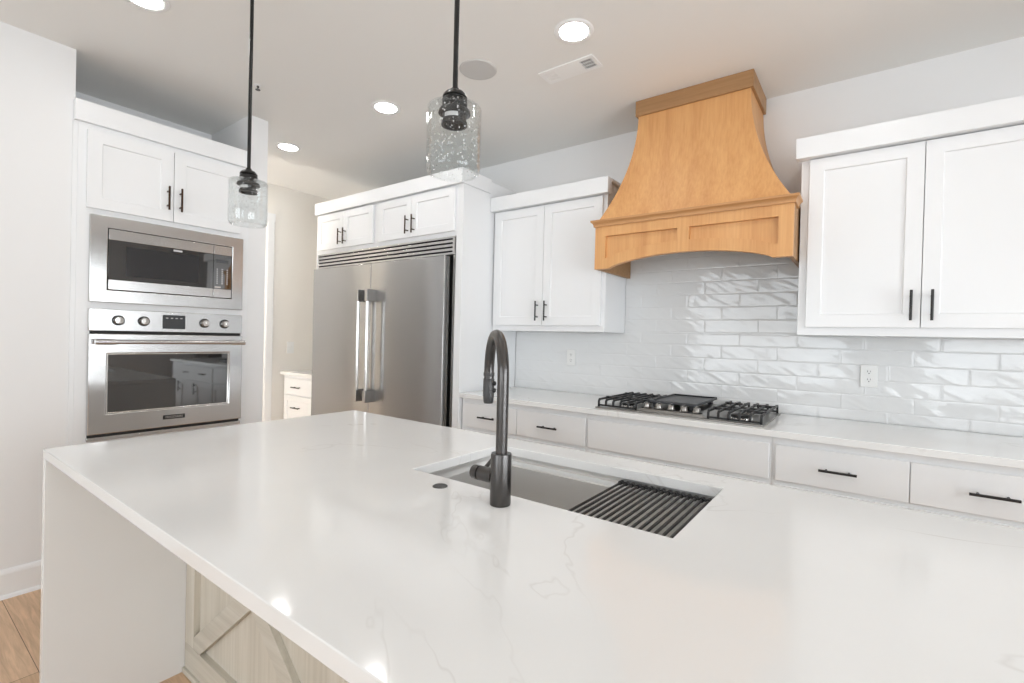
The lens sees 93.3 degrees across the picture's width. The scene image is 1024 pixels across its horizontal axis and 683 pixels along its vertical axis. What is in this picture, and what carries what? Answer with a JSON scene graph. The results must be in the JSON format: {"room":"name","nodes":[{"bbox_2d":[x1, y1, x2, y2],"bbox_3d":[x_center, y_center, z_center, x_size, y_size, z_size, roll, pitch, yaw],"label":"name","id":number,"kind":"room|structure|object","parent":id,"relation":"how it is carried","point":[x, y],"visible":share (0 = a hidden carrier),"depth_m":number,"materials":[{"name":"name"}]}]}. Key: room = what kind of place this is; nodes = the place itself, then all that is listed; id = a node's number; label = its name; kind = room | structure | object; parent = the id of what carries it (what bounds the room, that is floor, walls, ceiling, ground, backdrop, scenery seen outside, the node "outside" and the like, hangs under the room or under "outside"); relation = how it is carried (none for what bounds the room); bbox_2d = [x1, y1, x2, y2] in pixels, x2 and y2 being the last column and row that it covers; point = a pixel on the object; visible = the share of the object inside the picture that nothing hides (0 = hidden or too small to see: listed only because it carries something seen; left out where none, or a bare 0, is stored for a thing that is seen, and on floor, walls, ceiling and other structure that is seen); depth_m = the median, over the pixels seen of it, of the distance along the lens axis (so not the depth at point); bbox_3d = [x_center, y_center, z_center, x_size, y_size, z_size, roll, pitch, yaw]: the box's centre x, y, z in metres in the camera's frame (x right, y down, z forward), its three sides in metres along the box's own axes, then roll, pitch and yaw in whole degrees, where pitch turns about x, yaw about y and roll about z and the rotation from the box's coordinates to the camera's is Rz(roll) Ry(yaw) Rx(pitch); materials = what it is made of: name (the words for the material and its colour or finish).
{"room":"kitchen","nodes":[
{"label":"kitchen","id":0,"kind":"room"},
{"bbox_2d":[0,21,75,569],"bbox_3d":[-3.659,-0.153,0.696,0.120,2.721,4.538,2,1,36],"label":"wall","id":1,"kind":"structure","parent":0,"point":[38,73],"depth_m":2.36,"materials":[{"name":"white paint"}]},
{"bbox_2d":[0,560,40,595],"bbox_3d":[-3.644,1.141,0.655,0.016,0.135,4.510,2,1,36],"label":"baseboard","id":2,"kind":"structure","parent":1,"relation":"attached to","point":[17,578],"depth_m":2.35,"materials":[{"name":"white paint"}]},
{"bbox_2d":[0,585,40,600],"bbox_3d":[-3.634,1.201,0.647,0.014,0.017,4.510,2,1,36],"label":"trim","id":3,"kind":"structure","parent":1,"relation":"attached to","point":[10,595],"depth_m":2.34,"materials":[{"name":"white paint"}]},
{"bbox_2d":[0,589,191,682],"bbox_3d":[-0.375,1.316,1.156,7.900,0.060,9.600,2,1,36],"label":"floor","id":4,"kind":"structure","parent":0,"point":[20,614],"depth_m":2.00,"materials":[{"name":"brown wood"}]},
{"bbox_2d":[67,98,251,445],"bbox_3d":[-2.217,-0.009,2.979,0.650,2.467,0.871,2,1,36],"label":"tall cabinet","id":5,"kind":"object","parent":4,"relation":"on","point":[125,166],"visible":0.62,"depth_m":2.67,"materials":[{"name":"white paint"}]},
{"bbox_2d":[85,308,245,441],"bbox_3d":[-2.167,0.173,2.958,0.620,0.699,0.763,2,1,36],"label":"wall oven","id":6,"kind":"object","parent":5,"relation":"in","point":[149,372],"visible":1,"depth_m":2.76,"materials":[{"name":"grey metal"}]},
{"bbox_2d":[88,213,243,309],"bbox_3d":[-2.149,-0.440,2.951,0.466,0.457,0.763,2,1,36],"label":"microwave","id":7,"kind":"object","parent":5,"relation":"in","point":[130,261],"visible":1,"depth_m":2.76,"materials":[{"name":"silver metal"}]},
{"bbox_2d":[182,564,347,682],"bbox_3d":[0.124,0.856,1.279,2.862,0.882,0.732,2,1,36],"label":"base cabinet","id":8,"kind":"object","parent":4,"relation":"on","point":[226,642],"visible":0.07,"depth_m":1.64,"materials":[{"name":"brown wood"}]},
{"bbox_2d":[39,410,1023,682],"bbox_3d":[0.018,0.837,1.134,2.926,0.917,1.153,2,1,36],"label":"countertop","id":9,"kind":"structure","parent":8,"relation":"on","point":[333,530],"depth_m":0.89,"materials":[{"name":"white stone"}]},
{"bbox_2d":[469,330,511,507],"bbox_3d":[-0.062,0.174,1.216,0.099,0.410,0.239,1,1,-15],"label":"kitchen faucet","id":10,"kind":"object","parent":9,"relation":"on","point":[498,475],"visible":1,"depth_m":1.12,"materials":[{"name":"grey metal"}]},
{"bbox_2d":[430,456,713,536],"bbox_3d":[0.134,0.531,1.356,0.830,0.234,0.491,2,1,36],"label":"undermount sink","id":11,"kind":"object","parent":9,"relation":"in","point":[562,487],"visible":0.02,"depth_m":1.56,"materials":[{"name":"silver metal"}]},
{"bbox_2d":[568,480,711,537],"bbox_3d":[0.321,0.427,1.219,0.285,0.013,0.423,2,1,36],"label":"drying rack","id":12,"kind":"object","parent":11,"relation":"on","point":[702,499],"visible":0.47,"depth_m":1.25,"materials":[{"name":"black metal"}]},
{"bbox_2d":[283,375,311,418],"bbox_3d":[-1.875,0.775,4.839,0.578,0.883,0.655,2,1,36],"label":"base cabinet","id":13,"kind":"object","parent":4,"relation":"on","point":[297,390],"visible":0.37,"depth_m":4.62,"materials":[{"name":"white paint"}]},
{"bbox_2d":[280,370,311,377],"bbox_3d":[-1.859,0.318,4.843,0.578,0.030,0.637,2,1,36],"label":"countertop","id":14,"kind":"structure","parent":13,"relation":"on","point":[301,373],"depth_m":4.65,"materials":[{"name":"white stone"}]},
{"bbox_2d":[317,216,318,268],"bbox_3d":[-1.580,0.005,4.621,0.014,2.440,0.650,2,1,36],"label":"end panel","id":15,"kind":"object","parent":4,"relation":"on","point":[318,216],"visible":0.02,"depth_m":4.35,"materials":[{"name":"white paint"}]},
{"bbox_2d":[311,236,455,427],"bbox_3d":[-0.948,0.237,4.054,1.683,1.978,0.793,2,1,36],"label":"refrigerator","id":16,"kind":"object","parent":4,"relation":"on","point":[383,342],"visible":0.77,"depth_m":3.69,"materials":[{"name":"grey metal"}]},
{"bbox_2d":[452,182,515,428],"bbox_3d":[-0.188,0.049,3.594,0.058,2.440,0.650,2,1,36],"label":"end panel","id":17,"kind":"object","parent":4,"relation":"on","point":[475,231],"visible":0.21,"depth_m":3.41,"materials":[{"name":"white paint"}]},
{"bbox_2d":[462,398,587,451],"bbox_3d":[0.204,0.840,3.287,0.964,0.883,0.662,2,1,36],"label":"base cabinet","id":18,"kind":"object","parent":4,"relation":"on","point":[559,428],"visible":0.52,"depth_m":2.98,"materials":[{"name":"white paint"}]},
{"bbox_2d":[587,414,772,484],"bbox_3d":[0.971,0.864,2.722,0.940,0.883,0.662,2,1,36],"label":"base cabinet","id":19,"kind":"object","parent":4,"relation":"on","point":[748,457],"visible":0.27,"depth_m":2.44,"materials":[{"name":"white paint"}]},
{"bbox_2d":[771,437,1023,529],"bbox_3d":[1.847,0.892,2.075,1.237,0.883,0.662,2,1,36],"label":"base cabinet","id":20,"kind":"object","parent":4,"relation":"on","point":[977,492],"visible":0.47,"depth_m":1.92,"materials":[{"name":"white paint"}]},
{"bbox_2d":[459,387,1023,468],"bbox_3d":[1.096,0.410,2.643,3.144,0.030,0.652,2,1,36],"label":"countertop","id":21,"kind":"structure","parent":20,"relation":"on","point":[991,449],"depth_m":2.21,"materials":[{"name":"white stone"}]},
{"bbox_2d":[595,392,780,426],"bbox_3d":[0.987,0.362,2.729,0.867,0.058,0.545,2,1,36],"label":"gas cooktop","id":22,"kind":"object","parent":21,"relation":"in","point":[638,402],"visible":0.98,"depth_m":2.57,"materials":[{"name":"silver metal"}]},
{"bbox_2d":[649,394,716,410],"bbox_3d":[0.990,0.346,2.780,0.262,0.041,0.430,2,1,36],"label":"griddle plate","id":23,"kind":"object","parent":22,"relation":"on","point":[692,401],"visible":0.88,"depth_m":2.75,"materials":[{"name":"grey metal"}]},
{"bbox_2d":[76,92,211,139],"bbox_3d":[-2.515,-0.146,3.208,0.100,2.721,1.103,2,1,36],"label":"wall","id":24,"kind":"structure","parent":0,"point":[78,94],"depth_m":3.17,"materials":[{"name":"white paint"}]},
{"bbox_2d":[212,116,267,423],"bbox_3d":[-1.949,-0.134,3.401,0.581,2.721,0.119,2,1,36],"label":"wall","id":25,"kind":"structure","parent":0,"point":[236,134],"depth_m":3.23,"materials":[{"name":"white paint"}]},
{"bbox_2d":[262,183,329,421],"bbox_3d":[-3.091,-0.165,3.745,0.120,2.721,4.120,2,1,36],"label":"wall","id":26,"kind":"structure","parent":0,"point":[296,223],"depth_m":4.83,"materials":[{"name":"white paint"}]},
{"bbox_2d":[263,212,275,420],"bbox_3d":[-2.607,-0.015,4.292,0.018,2.436,0.969,2,1,36],"label":"trim","id":27,"kind":"structure","parent":26,"relation":"attached to","point":[270,230],"depth_m":4.64,"materials":[{"name":"white paint"}]},
{"bbox_2d":[287,342,293,352],"bbox_3d":[-2.213,0.060,4.830,0.016,0.115,0.072,2,1,36],"label":"light switch","id":28,"kind":"object","parent":26,"relation":"attached to","point":[290,345],"visible":1,"depth_m":4.83,"materials":[{"name":"white plastic"}]},
{"bbox_2d":[0,0,1023,199],"bbox_3d":[-0.306,-1.464,1.132,7.900,0.060,9.600,2,1,36],"label":"ceiling","id":29,"kind":"structure","parent":0,"point":[320,66],"depth_m":2.45,"materials":[{"name":"white paint"}]},
{"bbox_2d":[127,0,170,12],"bbox_3d":[-1.577,-1.471,2.073,0.184,0.006,0.184,2,1,36],"label":"recessed light","id":30,"kind":"object","parent":29,"relation":"in","point":[159,6],"visible":1,"depth_m":2.11,"materials":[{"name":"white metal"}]},
{"bbox_2d":[227,0,267,227],"bbox_3d":[-1.048,-0.962,1.936,0.141,0.993,0.141,2,1,36],"label":"pendant light","id":31,"kind":"object","parent":29,"relation":"hanging from","point":[248,178],"visible":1,"depth_m":1.93,"materials":[{"name":"black metal"}]},
{"bbox_2d":[236,168,259,195],"bbox_3d":[-1.056,-0.644,1.938,0.084,0.097,0.084,2,1,36],"label":"socket","id":32,"kind":"object","parent":31,"relation":"attached to","point":[245,175],"depth_m":1.92,"materials":[{"name":"grey metal"}]},
{"bbox_2d":[254,83,261,90],"bbox_3d":[-1.464,-1.462,2.785,0.038,0.028,0.038,2,1,36],"label":"sprinkler","id":33,"kind":"object","parent":29,"relation":"attached to","point":[255,84],"visible":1,"depth_m":2.78,"materials":[{"name":"white metal"}]},
{"bbox_2d":[275,142,300,151],"bbox_3d":[-1.718,-1.488,3.708,0.184,0.006,0.184,2,1,36],"label":"recessed light","id":34,"kind":"object","parent":29,"relation":"in","point":[289,147],"visible":1,"depth_m":3.70,"materials":[{"name":"white metal"}]},
{"bbox_2d":[371,100,400,114],"bbox_3d":[-0.788,-1.459,3.022,0.184,0.006,0.184,2,1,36],"label":"recessed light","id":35,"kind":"object","parent":29,"relation":"in","point":[384,107],"visible":1,"depth_m":3.02,"materials":[{"name":"white metal"}]},
{"bbox_2d":[426,0,480,181],"bbox_3d":[-0.143,-0.934,1.267,0.141,0.993,0.141,2,1,36],"label":"pendant light","id":36,"kind":"object","parent":29,"relation":"hanging from","point":[454,112],"visible":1,"depth_m":1.26,"materials":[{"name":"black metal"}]},
{"bbox_2d":[438,87,470,130],"bbox_3d":[-0.151,-0.616,1.270,0.084,0.097,0.084,2,1,36],"label":"socket","id":37,"kind":"object","parent":36,"relation":"attached to","point":[455,105],"depth_m":1.25,"materials":[{"name":"grey metal"}]},
{"bbox_2d":[459,59,496,79],"bbox_3d":[-0.180,-1.441,2.567,0.200,0.004,0.200,2,1,36],"label":"ceiling speaker","id":38,"kind":"object","parent":29,"relation":"attached to","point":[476,69],"visible":1,"depth_m":2.56,"materials":[{"name":"grey"}]},
{"bbox_2d":[538,54,602,83],"bbox_3d":[0.305,-1.428,2.542,0.322,0.006,0.125,2,1,36],"label":"ceiling vent","id":39,"kind":"object","parent":29,"relation":"in","point":[587,63],"visible":1,"depth_m":2.53,"materials":[{"name":"white metal"}]},
{"bbox_2d":[554,18,593,43],"bbox_3d":[0.285,-1.425,2.225,0.184,0.006,0.184,2,1,36],"label":"recessed light","id":40,"kind":"object","parent":29,"relation":"in","point":[573,30],"visible":1,"depth_m":2.22,"materials":[{"name":"white metal"}]},
{"bbox_2d":[473,36,1023,436],"bbox_3d":[0.396,-0.077,3.657,5.599,2.721,0.120,2,1,36],"label":"wall","id":41,"kind":"structure","parent":0,"point":[993,72],"depth_m":2.59,"materials":[{"name":"white paint"}]},
{"bbox_2d":[317,203,377,254],"bbox_3d":[-1.229,-0.984,4.337,0.826,0.440,0.706,2,1,36],"label":"upper cabinet","id":42,"kind":"object","parent":41,"relation":"attached to","point":[355,228],"visible":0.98,"depth_m":4.05,"materials":[{"name":"white paint"}]},
{"bbox_2d":[377,185,457,246],"bbox_3d":[-0.550,-0.962,3.836,0.862,0.440,0.706,2,1,36],"label":"upper cabinet","id":43,"kind":"object","parent":41,"relation":"attached to","point":[432,214],"visible":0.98,"depth_m":3.55,"materials":[{"name":"white paint"}]},
{"bbox_2d":[315,167,491,215],"bbox_3d":[-0.957,-1.153,3.925,1.776,0.102,0.316,2,1,36],"label":"crown molding","id":44,"kind":"structure","parent":43,"relation":"attached to","point":[460,175],"depth_m":3.60,"materials":[{"name":"white paint"}]},
{"bbox_2d":[490,176,625,332],"bbox_3d":[0.315,-0.552,3.412,0.932,0.964,0.374,2,1,36],"label":"upper cabinet","id":45,"kind":"object","parent":41,"relation":"attached to","point":[545,279],"visible":0.98,"depth_m":3.26,"materials":[{"name":"white paint"}]},
{"bbox_2d":[590,69,802,278],"bbox_3d":[1.061,-0.914,2.770,1.077,0.998,0.526,2,1,36],"label":"range hood","id":46,"kind":"object","parent":41,"relation":"attached to","point":[700,176],"visible":0.92,"depth_m":2.60,"materials":[{"name":"brown wood"}]},
{"bbox_2d":[515,251,1023,436],"bbox_3d":[1.324,-0.137,2.891,3.199,1.070,0.011,2,1,36],"label":"tile backsplash","id":47,"kind":"structure","parent":41,"relation":"attached to","point":[722,325],"depth_m":2.80,"materials":[{"name":"white tile"}]},
{"bbox_2d":[567,349,575,365],"bbox_3d":[0.433,0.117,3.535,0.072,0.116,0.006,2,1,36],"label":"wall outlet","id":48,"kind":"object","parent":47,"relation":"attached to","point":[571,354],"visible":1,"depth_m":3.53,"materials":[{"name":"white plastic"}]},
{"bbox_2d":[860,364,877,387],"bbox_3d":[1.842,0.178,2.495,0.072,0.116,0.006,2,1,36],"label":"wall outlet","id":49,"kind":"object","parent":47,"relation":"attached to","point":[868,373],"visible":1,"depth_m":2.49,"materials":[{"name":"white plastic"}]},
{"bbox_2d":[865,370,872,374],"bbox_3d":[1.842,0.158,2.493,0.034,0.025,0.001,2,1,36],"label":"socket","id":50,"kind":"object","parent":49,"relation":"attached to","point":[867,372],"depth_m":2.49,"materials":[{"name":"white plastic"}]},
{"bbox_2d":[865,377,872,382],"bbox_3d":[1.841,0.199,2.493,0.034,0.025,0.001,2,1,36],"label":"socket","id":51,"kind":"object","parent":49,"relation":"attached to","point":[867,379],"depth_m":2.49,"materials":[{"name":"white plastic"}]},
{"bbox_2d":[796,95,1023,338],"bbox_3d":[1.892,-0.503,2.248,0.972,0.964,0.374,2,1,36],"label":"upper cabinet","id":52,"kind":"object","parent":41,"relation":"attached to","point":[911,227],"visible":1,"depth_m":2.14,"materials":[{"name":"white paint"}]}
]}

